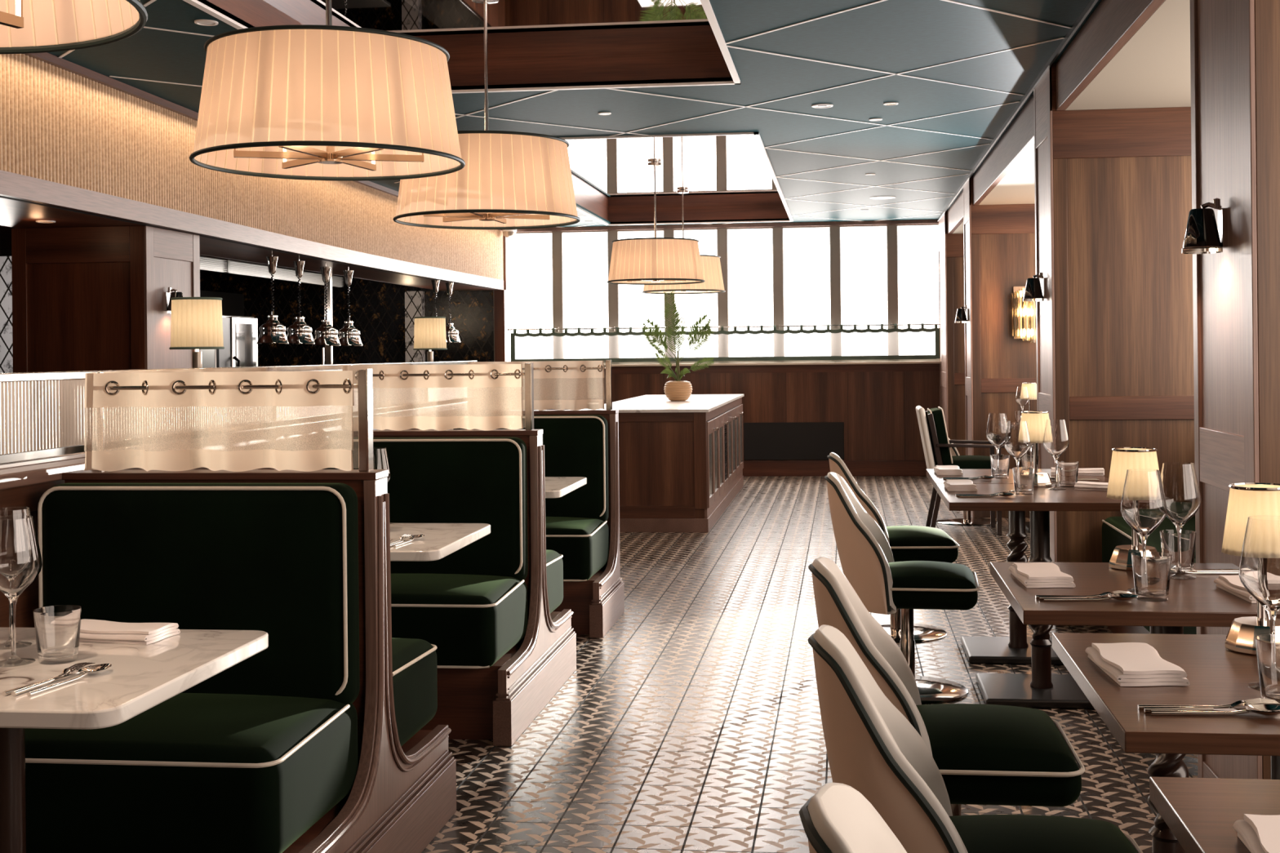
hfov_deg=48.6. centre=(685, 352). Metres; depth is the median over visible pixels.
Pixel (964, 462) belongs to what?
seat cushion
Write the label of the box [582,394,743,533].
counter
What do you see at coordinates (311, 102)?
pendant lamp
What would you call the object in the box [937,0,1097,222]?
trim
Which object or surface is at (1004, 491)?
fork
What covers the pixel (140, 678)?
table
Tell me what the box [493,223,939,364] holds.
window
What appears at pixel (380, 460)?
wine glass
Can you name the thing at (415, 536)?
spoon
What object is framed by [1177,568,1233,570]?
spoon
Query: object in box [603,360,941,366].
trim
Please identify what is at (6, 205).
trim
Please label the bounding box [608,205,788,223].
trim
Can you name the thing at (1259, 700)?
fork
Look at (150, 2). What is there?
trim
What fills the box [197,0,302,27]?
trim
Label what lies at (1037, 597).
fork
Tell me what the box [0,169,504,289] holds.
trim
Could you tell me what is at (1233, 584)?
napkin
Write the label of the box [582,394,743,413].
countertop
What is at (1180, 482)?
wine glass
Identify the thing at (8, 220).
ceiling
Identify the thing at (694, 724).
floor
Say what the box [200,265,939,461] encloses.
wall
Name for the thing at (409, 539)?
knife
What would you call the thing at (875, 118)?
smoke detector
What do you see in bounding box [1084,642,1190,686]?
napkin
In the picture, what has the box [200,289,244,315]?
wall
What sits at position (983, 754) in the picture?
swivel chair
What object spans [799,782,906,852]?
swivel chair
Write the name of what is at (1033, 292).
wall sconce
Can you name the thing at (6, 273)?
tiled wall
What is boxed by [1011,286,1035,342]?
wall light
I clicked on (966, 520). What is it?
swivel chair
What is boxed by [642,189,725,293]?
pendant lamp
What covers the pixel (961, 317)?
wall sconce
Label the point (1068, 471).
tumbler
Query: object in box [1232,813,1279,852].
napkin
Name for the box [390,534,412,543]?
fork
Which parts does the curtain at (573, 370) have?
sheer panel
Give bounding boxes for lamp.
[0,0,147,53]
[168,297,224,368]
[189,0,465,180]
[256,252,288,343]
[284,257,315,344]
[311,262,341,346]
[337,266,363,346]
[392,0,580,229]
[413,316,447,361]
[431,280,447,342]
[444,282,461,342]
[606,161,705,284]
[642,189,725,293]
[1021,382,1036,411]
[1021,410,1052,487]
[1106,447,1159,571]
[1221,482,1279,655]
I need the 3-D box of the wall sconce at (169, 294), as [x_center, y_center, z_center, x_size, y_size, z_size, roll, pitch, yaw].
[-2.711,-0.280,7.532,0.108,0.140,0.100,-1,0,6]
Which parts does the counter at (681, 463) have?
rail, rail, door, glass pane, door, glass pane, door, glass pane, rail, door, door, glass pane, door, glass pane, glass pane, door, door, glass pane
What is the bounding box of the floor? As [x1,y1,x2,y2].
[422,475,1198,852]
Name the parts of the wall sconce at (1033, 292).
lamp shade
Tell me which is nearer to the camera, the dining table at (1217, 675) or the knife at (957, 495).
the dining table at (1217, 675)
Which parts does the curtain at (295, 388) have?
sheer panel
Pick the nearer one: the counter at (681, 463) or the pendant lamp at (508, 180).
the pendant lamp at (508, 180)
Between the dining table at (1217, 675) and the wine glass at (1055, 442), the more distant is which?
the wine glass at (1055, 442)
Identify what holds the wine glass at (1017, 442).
on the dining table at (1041, 689)
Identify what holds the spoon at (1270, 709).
on the dining table at (1217, 675)
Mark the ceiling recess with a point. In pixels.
(516, 28)
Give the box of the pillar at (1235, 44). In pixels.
[1190,0,1279,779]
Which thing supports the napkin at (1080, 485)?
on the dining table at (1041, 689)
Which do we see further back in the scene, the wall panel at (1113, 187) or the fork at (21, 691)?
the wall panel at (1113, 187)
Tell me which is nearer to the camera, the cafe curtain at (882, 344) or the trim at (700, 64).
the trim at (700, 64)
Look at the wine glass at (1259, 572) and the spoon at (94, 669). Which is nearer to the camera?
the wine glass at (1259, 572)
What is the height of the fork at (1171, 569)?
0.016 m
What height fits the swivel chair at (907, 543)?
0.832 m
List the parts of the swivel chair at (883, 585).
seat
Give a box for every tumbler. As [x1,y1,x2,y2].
[32,604,82,665]
[990,454,1010,476]
[1012,466,1035,494]
[1014,410,1026,420]
[1020,448,1039,467]
[1057,461,1079,487]
[1131,551,1172,601]
[1160,529,1196,573]
[1254,634,1279,705]
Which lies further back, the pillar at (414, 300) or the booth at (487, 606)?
the pillar at (414, 300)
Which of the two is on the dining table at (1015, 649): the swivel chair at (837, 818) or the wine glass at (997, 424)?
the wine glass at (997, 424)
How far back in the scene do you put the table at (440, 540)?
4.35 m
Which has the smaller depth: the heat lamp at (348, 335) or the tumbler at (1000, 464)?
the tumbler at (1000, 464)
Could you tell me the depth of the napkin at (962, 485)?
5.39 m
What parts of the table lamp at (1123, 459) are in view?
lamp shade, stem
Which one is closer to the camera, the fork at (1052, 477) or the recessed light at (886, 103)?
the fork at (1052, 477)
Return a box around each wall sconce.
[164,287,183,313]
[955,305,968,323]
[1022,272,1046,301]
[1181,198,1227,253]
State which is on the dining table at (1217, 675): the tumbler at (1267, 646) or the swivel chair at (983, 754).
the tumbler at (1267, 646)
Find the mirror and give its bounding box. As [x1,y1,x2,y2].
[565,134,783,209]
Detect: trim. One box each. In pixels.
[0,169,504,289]
[0,195,497,289]
[0,197,493,290]
[24,52,502,231]
[57,0,1071,226]
[183,0,741,93]
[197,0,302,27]
[447,51,732,89]
[493,289,506,361]
[503,235,506,289]
[516,219,938,231]
[559,132,793,225]
[573,189,608,221]
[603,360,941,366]
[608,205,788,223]
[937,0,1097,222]
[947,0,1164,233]
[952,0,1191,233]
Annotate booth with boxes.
[25,469,456,852]
[318,429,576,746]
[452,409,624,637]
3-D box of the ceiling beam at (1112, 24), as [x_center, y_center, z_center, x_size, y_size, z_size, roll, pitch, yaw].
[1.657,-1.245,5.739,0.040,0.225,17.780,-1,0,6]
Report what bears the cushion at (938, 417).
on the armchair at (936, 446)
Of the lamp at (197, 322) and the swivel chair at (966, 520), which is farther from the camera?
the swivel chair at (966, 520)
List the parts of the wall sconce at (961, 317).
lamp shade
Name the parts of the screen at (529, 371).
rod, post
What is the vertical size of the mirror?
0.010 m
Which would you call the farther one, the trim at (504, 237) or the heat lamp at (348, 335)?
the trim at (504, 237)
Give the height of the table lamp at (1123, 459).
0.293 m
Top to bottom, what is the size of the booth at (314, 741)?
1.018 m
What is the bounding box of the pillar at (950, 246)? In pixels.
[937,210,965,455]
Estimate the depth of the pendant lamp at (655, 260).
10.78 m
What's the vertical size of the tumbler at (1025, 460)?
0.097 m
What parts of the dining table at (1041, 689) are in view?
plate, leg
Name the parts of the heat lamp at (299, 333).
cord, lamp shade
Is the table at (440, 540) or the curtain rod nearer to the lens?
the table at (440, 540)
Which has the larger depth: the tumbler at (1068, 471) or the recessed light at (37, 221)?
the recessed light at (37, 221)
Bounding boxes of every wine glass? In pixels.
[0,506,31,644]
[0,515,42,662]
[373,447,391,484]
[986,413,1007,476]
[1004,420,1031,493]
[1015,386,1029,410]
[1020,419,1033,467]
[1042,418,1069,490]
[1120,468,1167,592]
[1160,462,1201,579]
[1238,515,1279,685]
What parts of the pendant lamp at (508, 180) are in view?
rod, frame, lamp shade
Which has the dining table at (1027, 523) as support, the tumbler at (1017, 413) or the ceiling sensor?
the tumbler at (1017, 413)
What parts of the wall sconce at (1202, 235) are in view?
lamp shade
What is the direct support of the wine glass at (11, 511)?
on the table at (140, 678)
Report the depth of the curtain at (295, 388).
3.51 m
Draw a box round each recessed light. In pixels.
[35,220,55,222]
[194,18,218,26]
[598,111,611,115]
[883,102,898,105]
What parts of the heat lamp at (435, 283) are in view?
cord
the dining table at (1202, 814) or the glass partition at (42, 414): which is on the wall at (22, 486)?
the glass partition at (42, 414)
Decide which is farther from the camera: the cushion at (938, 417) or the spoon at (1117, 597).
the cushion at (938, 417)
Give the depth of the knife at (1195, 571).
3.37 m
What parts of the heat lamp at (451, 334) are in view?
cord, lamp shade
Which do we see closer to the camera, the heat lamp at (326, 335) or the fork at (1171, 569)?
the fork at (1171, 569)
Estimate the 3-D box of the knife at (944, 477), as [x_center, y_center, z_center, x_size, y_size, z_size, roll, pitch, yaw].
[1.182,0.523,5.867,0.212,0.009,0.016,-1,0,5]
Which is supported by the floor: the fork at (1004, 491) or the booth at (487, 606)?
the booth at (487, 606)
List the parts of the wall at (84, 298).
rail, panel, rail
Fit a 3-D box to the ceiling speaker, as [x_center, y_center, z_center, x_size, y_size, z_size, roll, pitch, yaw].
[1.729,-1.355,12.383,0.228,0.006,0.228,-1,0,6]
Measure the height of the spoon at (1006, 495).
0.013 m
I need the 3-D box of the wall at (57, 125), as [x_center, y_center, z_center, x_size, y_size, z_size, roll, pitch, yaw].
[-2.642,-1.017,8.216,0.131,0.530,13.742,-1,0,5]
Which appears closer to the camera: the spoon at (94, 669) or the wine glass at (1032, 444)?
the spoon at (94, 669)
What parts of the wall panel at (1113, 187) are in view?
rail, rail, panel, rail, rail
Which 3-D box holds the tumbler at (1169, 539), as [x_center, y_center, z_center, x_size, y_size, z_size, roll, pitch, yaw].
[1.184,0.479,3.399,0.084,0.097,0.084,-1,0,6]
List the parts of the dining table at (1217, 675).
leg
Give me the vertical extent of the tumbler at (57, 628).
0.097 m
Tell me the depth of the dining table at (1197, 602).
3.07 m
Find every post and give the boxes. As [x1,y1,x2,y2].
[320,347,324,364]
[324,271,333,364]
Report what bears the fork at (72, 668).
on the table at (140, 678)
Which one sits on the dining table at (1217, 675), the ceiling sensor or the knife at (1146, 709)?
the knife at (1146, 709)
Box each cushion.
[928,408,951,464]
[937,455,991,469]
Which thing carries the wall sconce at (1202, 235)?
attached to the pillar at (1235, 44)
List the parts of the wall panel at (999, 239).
rail, rail, panel, rail, rail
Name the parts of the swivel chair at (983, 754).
seat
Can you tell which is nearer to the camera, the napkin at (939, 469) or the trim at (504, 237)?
the napkin at (939, 469)
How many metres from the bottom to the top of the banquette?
0.930 m
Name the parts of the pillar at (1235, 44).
rail, rail, panel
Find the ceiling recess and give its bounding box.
[263,0,720,60]
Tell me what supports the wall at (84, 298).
on the floor
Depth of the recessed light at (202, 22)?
5.64 m
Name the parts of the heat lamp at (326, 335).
cord, lamp shade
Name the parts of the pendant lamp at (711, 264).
rod, lamp shade, frame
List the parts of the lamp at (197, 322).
lamp shade, stem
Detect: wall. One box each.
[0,53,503,279]
[0,256,13,373]
[0,404,488,627]
[11,225,200,373]
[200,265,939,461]
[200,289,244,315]
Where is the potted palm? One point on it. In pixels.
(678, 390)
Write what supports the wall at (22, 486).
on the floor
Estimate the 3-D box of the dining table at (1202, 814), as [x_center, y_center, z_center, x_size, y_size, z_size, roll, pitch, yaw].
[0.909,0.910,1.391,0.725,0.760,0.706,-1,0,6]
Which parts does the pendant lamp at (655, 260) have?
rod, lamp shade, frame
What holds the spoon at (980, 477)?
on the dining table at (1015, 649)
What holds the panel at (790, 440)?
attached to the wall at (876, 404)
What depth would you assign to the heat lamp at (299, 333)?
9.67 m
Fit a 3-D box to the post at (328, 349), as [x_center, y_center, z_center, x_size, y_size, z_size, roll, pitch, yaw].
[-2.865,0.330,11.394,0.120,2.000,0.100,-1,0,6]
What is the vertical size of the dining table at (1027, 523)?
0.760 m
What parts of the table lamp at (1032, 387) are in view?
lamp shade, stem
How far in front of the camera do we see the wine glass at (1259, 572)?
2.21 m
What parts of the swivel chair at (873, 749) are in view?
seat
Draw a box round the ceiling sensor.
[811,103,833,107]
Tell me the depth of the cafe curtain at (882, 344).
14.71 m
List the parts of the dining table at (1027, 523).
plate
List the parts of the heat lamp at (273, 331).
lamp shade, cord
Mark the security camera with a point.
(508, 233)
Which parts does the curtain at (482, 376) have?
sheer panel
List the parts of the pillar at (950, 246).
rail, panel, rail, rail, rail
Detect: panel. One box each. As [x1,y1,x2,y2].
[743,422,844,460]
[963,175,1036,517]
[1033,62,1195,626]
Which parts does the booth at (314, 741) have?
seat, backrest, cap rail, panel, edge moulding, plinth moulding, seat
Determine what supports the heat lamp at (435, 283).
hanging from the wall at (57, 125)
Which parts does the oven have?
control panel, handle, door, glass pane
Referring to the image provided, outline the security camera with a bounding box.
[502,229,516,238]
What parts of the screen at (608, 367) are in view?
rod, post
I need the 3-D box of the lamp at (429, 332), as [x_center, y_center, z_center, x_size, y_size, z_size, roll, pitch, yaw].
[-1.373,0.026,7.622,0.182,0.436,0.182,-1,0,6]
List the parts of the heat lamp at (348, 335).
cord, lamp shade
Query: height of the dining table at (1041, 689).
0.760 m
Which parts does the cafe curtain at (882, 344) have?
sheer panel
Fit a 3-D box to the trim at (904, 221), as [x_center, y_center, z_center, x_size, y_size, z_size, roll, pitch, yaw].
[0.340,-1.324,14.794,4.620,0.040,0.040,-1,0,6]
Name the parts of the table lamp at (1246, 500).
lamp shade, stem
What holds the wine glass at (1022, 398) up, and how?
on the dining table at (1027, 523)
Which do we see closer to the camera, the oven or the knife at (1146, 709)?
the knife at (1146, 709)
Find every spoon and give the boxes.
[26,663,111,696]
[393,534,424,547]
[946,476,995,479]
[959,493,1014,497]
[1043,594,1138,601]
[1150,704,1279,715]
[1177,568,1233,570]
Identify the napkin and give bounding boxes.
[79,618,180,644]
[933,465,963,475]
[943,479,977,491]
[1008,562,1075,587]
[1050,466,1104,475]
[1074,480,1108,490]
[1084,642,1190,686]
[1213,575,1256,603]
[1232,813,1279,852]
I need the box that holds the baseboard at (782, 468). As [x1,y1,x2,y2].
[742,460,927,476]
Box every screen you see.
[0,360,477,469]
[92,368,373,471]
[347,362,533,430]
[472,360,612,409]
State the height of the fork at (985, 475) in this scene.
0.016 m
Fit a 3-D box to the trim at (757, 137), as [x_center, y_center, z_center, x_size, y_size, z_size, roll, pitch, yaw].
[-0.186,-1.334,11.658,1.940,0.015,5.890,-1,0,6]
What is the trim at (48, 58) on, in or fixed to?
attached to the wall at (57, 125)
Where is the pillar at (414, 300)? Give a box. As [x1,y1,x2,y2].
[404,290,425,362]
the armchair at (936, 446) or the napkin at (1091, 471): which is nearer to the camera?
the napkin at (1091, 471)
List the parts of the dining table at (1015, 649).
plate, leg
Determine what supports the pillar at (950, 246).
on the floor
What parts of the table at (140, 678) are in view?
leg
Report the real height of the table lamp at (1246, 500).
0.293 m
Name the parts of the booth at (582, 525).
backrest, cap rail, seat, panel, plinth moulding, edge moulding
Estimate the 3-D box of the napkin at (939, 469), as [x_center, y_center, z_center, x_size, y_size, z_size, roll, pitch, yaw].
[1.148,0.515,6.191,0.118,0.025,0.222,-1,0,6]
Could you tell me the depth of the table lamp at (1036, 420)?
5.53 m
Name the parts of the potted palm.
stem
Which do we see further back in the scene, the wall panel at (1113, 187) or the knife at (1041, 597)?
the wall panel at (1113, 187)
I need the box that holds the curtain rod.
[506,323,940,332]
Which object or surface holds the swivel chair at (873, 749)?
on the floor
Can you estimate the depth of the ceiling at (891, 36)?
7.26 m
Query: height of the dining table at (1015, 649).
0.760 m
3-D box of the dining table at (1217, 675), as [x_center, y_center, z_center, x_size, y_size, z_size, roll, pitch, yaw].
[1.017,0.909,2.300,0.715,0.760,0.707,-1,0,6]
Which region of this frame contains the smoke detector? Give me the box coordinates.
[868,117,882,120]
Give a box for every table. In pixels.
[0,626,268,852]
[390,523,490,561]
[545,476,586,497]
[926,468,1108,665]
[936,484,1121,709]
[990,561,1279,852]
[1007,421,1030,533]
[1052,632,1279,779]
[1149,777,1279,852]
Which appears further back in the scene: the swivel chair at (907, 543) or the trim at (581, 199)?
the trim at (581, 199)
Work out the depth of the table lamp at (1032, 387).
10.25 m
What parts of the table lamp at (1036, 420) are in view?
lamp shade, stem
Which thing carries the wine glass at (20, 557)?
on the table at (140, 678)
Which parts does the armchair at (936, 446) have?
post, leg, post, leg, armrest, armrest, leg, leg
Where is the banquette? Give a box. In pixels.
[1102,515,1196,634]
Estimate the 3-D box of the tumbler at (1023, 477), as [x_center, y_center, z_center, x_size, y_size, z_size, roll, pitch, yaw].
[1.260,0.478,5.262,0.084,0.097,0.084,-1,0,6]
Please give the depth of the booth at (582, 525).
6.89 m
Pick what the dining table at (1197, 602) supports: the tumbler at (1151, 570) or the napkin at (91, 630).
the tumbler at (1151, 570)
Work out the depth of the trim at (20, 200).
8.00 m
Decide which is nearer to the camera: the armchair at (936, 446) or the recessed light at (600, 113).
the recessed light at (600, 113)
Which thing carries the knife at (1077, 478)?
on the dining table at (1015, 649)
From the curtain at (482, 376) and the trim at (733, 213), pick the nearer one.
the curtain at (482, 376)
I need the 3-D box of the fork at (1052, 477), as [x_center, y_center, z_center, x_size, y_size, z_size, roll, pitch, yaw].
[1.581,0.516,5.761,0.203,0.016,0.024,-1,0,6]
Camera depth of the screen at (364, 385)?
3.45 m
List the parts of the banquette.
seat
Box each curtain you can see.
[84,370,354,471]
[341,364,523,431]
[466,360,604,410]
[510,323,939,362]
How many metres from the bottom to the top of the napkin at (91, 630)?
0.025 m
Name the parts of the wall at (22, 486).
panel, rail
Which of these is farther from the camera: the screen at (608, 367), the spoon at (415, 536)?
the screen at (608, 367)
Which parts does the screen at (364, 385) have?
post, rod, post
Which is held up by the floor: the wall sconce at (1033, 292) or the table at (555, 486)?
the table at (555, 486)
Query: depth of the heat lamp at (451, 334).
13.38 m
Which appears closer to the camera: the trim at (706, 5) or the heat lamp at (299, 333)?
the trim at (706, 5)
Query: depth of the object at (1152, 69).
5.89 m
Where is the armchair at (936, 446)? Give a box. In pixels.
[915,405,1004,535]
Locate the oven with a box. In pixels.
[200,315,257,368]
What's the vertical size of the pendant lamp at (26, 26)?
0.938 m
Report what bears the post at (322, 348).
attached to the post at (328, 349)
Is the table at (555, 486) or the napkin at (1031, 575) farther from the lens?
the table at (555, 486)
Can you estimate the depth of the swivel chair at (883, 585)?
5.24 m
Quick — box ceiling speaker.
[869,195,895,199]
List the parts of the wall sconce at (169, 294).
lamp shade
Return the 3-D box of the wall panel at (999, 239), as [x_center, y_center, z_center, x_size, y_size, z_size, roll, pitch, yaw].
[2.726,-0.049,11.144,0.985,2.640,0.560,-1,0,6]
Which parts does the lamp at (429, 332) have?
stem, lamp shade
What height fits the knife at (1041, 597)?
0.009 m
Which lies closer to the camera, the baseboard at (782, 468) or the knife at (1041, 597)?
the knife at (1041, 597)
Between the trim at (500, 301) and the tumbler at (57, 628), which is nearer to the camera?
the tumbler at (57, 628)
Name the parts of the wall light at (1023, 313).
plate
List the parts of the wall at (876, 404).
rail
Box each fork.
[2,662,95,696]
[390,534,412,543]
[942,475,992,479]
[955,491,1011,496]
[1035,590,1132,599]
[1050,476,1099,480]
[1137,697,1279,710]
[1170,568,1238,574]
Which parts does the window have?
glass pane, glass pane, glass pane, glass pane, glass pane, glass pane, glass pane, glass pane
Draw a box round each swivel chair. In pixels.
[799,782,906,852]
[808,556,1084,816]
[808,624,1142,852]
[824,471,979,705]
[826,452,959,643]
[936,438,996,525]
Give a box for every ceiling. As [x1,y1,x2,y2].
[0,210,469,291]
[47,0,1101,226]
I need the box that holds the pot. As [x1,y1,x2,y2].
[663,380,692,400]
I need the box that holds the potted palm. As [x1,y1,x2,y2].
[640,289,715,400]
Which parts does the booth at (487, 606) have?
backrest, cap rail, seat, panel, plinth moulding, edge moulding, seat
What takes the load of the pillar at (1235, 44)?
on the floor
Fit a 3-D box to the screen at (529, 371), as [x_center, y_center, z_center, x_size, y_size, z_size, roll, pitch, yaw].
[-0.924,0.167,5.308,0.719,0.250,0.050,-1,0,6]
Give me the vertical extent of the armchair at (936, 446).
0.895 m
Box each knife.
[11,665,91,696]
[390,537,411,546]
[944,477,995,479]
[957,494,1015,497]
[1039,595,1138,599]
[1050,478,1097,479]
[1143,706,1266,712]
[1170,569,1239,572]
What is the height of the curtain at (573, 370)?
0.246 m
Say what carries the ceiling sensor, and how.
attached to the ceiling at (891, 36)

